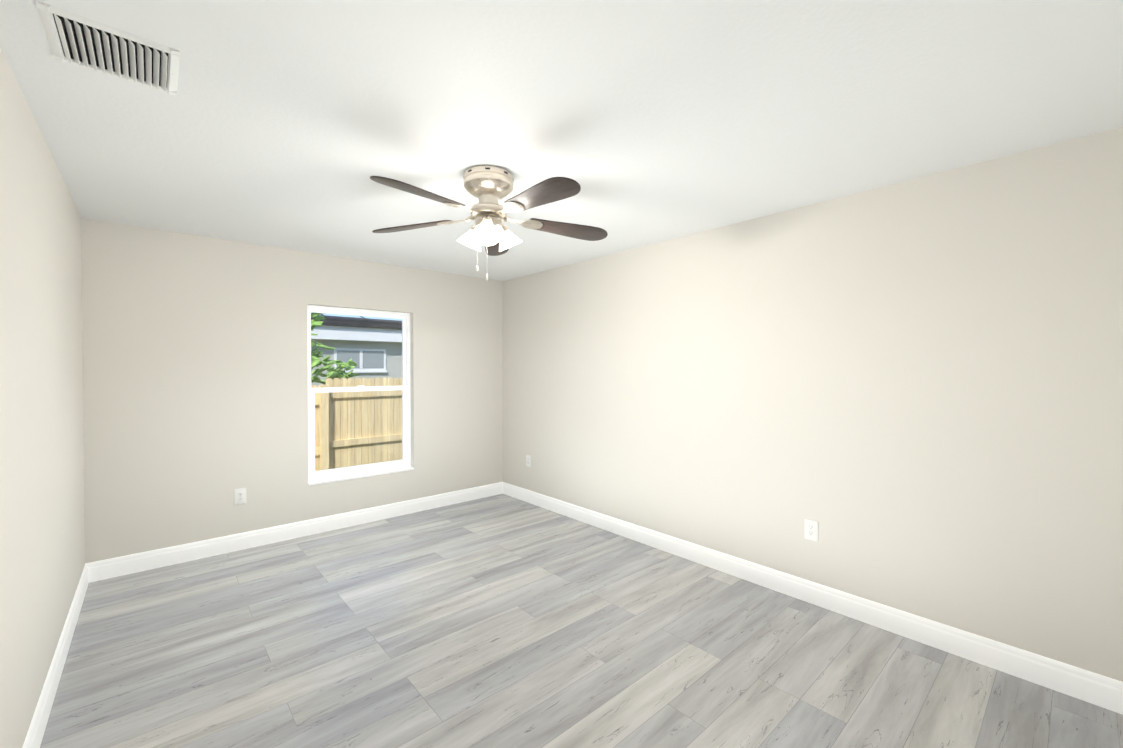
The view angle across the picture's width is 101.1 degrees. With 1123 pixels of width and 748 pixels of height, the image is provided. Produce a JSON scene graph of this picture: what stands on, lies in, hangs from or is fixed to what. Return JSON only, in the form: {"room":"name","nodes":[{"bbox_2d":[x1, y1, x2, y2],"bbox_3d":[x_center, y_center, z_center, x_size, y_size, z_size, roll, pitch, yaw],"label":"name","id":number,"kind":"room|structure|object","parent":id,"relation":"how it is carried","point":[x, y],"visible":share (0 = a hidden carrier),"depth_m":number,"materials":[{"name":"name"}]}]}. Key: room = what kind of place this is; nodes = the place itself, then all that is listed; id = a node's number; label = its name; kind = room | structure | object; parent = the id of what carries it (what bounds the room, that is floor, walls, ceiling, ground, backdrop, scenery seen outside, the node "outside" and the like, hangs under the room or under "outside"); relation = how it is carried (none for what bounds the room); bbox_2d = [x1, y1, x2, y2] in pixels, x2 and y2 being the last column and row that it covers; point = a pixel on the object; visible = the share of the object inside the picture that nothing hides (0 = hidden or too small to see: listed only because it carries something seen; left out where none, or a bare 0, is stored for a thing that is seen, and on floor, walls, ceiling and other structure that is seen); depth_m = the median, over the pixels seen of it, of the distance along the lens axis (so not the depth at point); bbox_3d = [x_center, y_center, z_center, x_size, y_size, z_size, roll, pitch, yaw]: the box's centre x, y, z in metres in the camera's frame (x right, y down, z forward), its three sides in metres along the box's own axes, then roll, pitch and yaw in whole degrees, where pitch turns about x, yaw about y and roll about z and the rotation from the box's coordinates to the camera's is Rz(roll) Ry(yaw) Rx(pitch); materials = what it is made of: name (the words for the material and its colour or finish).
{"room":"empty bedroom","nodes":[
{"label":"empty bedroom","id":0,"kind":"room"},
{"bbox_2d":[0,47,84,747],"bbox_3d":[-1.581,0.204,1.152,0.150,2.440,5.434,-1,1,-42],"label":"wall","id":1,"kind":"structure","parent":0,"point":[42,525],"depth_m":1.81,"materials":[{"name":"white paint"}]},
{"bbox_2d":[22,563,88,747],"bbox_3d":[-1.503,1.359,1.202,0.015,0.130,5.084,-1,1,-42],"label":"baseboard","id":2,"kind":"structure","parent":1,"relation":"attached to","point":[36,731],"depth_m":2.06,"materials":[{"name":"white wood"}]},
{"bbox_2d":[81,218,502,562],"bbox_3d":[-2.002,0.167,4.277,3.366,2.440,0.200,-1,1,-42],"label":"wall","id":3,"kind":"structure","parent":0,"point":[195,379],"depth_m":3.64,"materials":[{"name":"white paint"}]},
{"bbox_2d":[234,488,245,504],"bbox_3d":[-2.548,0.970,3.663,0.078,0.124,0.008,-1,1,-42],"label":"outlet","id":4,"kind":"object","parent":3,"relation":"attached to","point":[239,495],"visible":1,"depth_m":3.66,"materials":[{"name":"white plastic"}]},
{"bbox_2d":[86,482,502,582],"bbox_3d":[-1.930,1.323,4.210,3.366,0.130,0.015,-1,1,-42],"label":"baseboard","id":5,"kind":"structure","parent":3,"relation":"attached to","point":[127,564],"depth_m":3.79,"materials":[{"name":"white wood"}]},
{"bbox_2d":[307,305,413,485],"bbox_3d":[-1.879,0.176,4.347,0.948,1.568,0.158,-1,1,-42],"label":"window","id":6,"kind":"structure","parent":3,"relation":"in","point":[350,472],"depth_m":4.36,"materials":[{"name":"white plastic"}]},
{"bbox_2d":[0,0,1122,280],"bbox_3d":[-0.266,-1.104,2.303,3.666,0.150,5.434,-1,1,-42],"label":"ceiling","id":7,"kind":"structure","parent":0,"point":[290,124],"depth_m":1.78,"materials":[{"name":"white paint"}]},
{"bbox_2d":[35,0,179,94],"bbox_3d":[-1.418,-1.010,1.470,0.305,0.019,0.305,-1,1,-42],"label":"ceiling vent","id":8,"kind":"object","parent":7,"relation":"in","point":[80,41],"visible":0.94,"depth_m":1.44,"materials":[{"name":"white metal"}]},
{"bbox_2d":[370,165,607,279],"bbox_3d":[-0.347,-0.751,2.355,1.306,0.557,1.261,-1,1,-42],"label":"ceiling fan","id":9,"kind":"object","parent":7,"relation":"hanging from","point":[489,187],"visible":1,"depth_m":2.32,"materials":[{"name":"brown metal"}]},
{"bbox_2d":[40,494,1122,747],"bbox_3d":[-0.266,1.470,2.334,3.666,0.120,5.434,-1,1,-42],"label":"floor","id":10,"kind":"structure","parent":0,"point":[500,620],"depth_m":2.28,"materials":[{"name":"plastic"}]},
{"bbox_2d":[503,127,1122,681],"bbox_3d":[1.050,0.177,3.485,0.150,2.440,5.434,-1,1,-42],"label":"wall","id":11,"kind":"structure","parent":0,"point":[907,395],"depth_m":2.55,"materials":[{"name":"white paint"}]},
{"bbox_2d":[526,455,530,466],"bbox_3d":[-0.356,0.935,4.961,0.008,0.124,0.078,-1,1,-42],"label":"outlet","id":12,"kind":"object","parent":11,"relation":"attached to","point":[528,460],"visible":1,"depth_m":4.96,"materials":[{"name":"white plastic"}]},
{"bbox_2d":[804,519,817,541],"bbox_3d":[1.532,0.958,2.832,0.008,0.124,0.078,-1,1,-42],"label":"outlet","id":13,"kind":"object","parent":11,"relation":"attached to","point":[811,530],"visible":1,"depth_m":2.83,"materials":[{"name":"white plastic"}]},
{"bbox_2d":[503,482,1122,714],"bbox_3d":[1.005,1.332,3.425,0.015,0.130,5.084,-1,1,-42],"label":"baseboard","id":14,"kind":"structure","parent":11,"relation":"attached to","point":[1105,692],"depth_m":2.55,"materials":[{"name":"white wood"}]},
{"label":"outside","id":15,"kind":"structure","parent":0,"visible":0},
{"bbox_3d":[-14.813,1.971,19.981,55.000,0.200,40.266,-1,1,-42],"label":"ground","id":16,"kind":"structure","parent":15,"visible":0},
{"bbox_2d":[311,313,356,384],"bbox_3d":[-4.107,0.414,7.495,1.668,3.212,0.808,-1,1,-42],"label":"tree","id":17,"kind":"object","parent":16,"relation":"on","point":[338,373],"depth_m":7.50,"materials":[{"name":"green plant"}]},
{"bbox_2d":[311,377,401,470],"bbox_3d":[-3.660,1.047,5.918,13.047,1.981,0.163,-1,1,-42],"label":"fence","id":18,"kind":"object","parent":16,"relation":"on","point":[342,407],"depth_m":6.62,"materials":[{"name":"brown wood"}]},
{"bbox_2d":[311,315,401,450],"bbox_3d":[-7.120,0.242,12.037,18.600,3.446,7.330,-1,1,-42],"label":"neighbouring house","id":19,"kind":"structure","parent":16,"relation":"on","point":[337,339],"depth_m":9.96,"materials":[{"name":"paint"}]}
]}

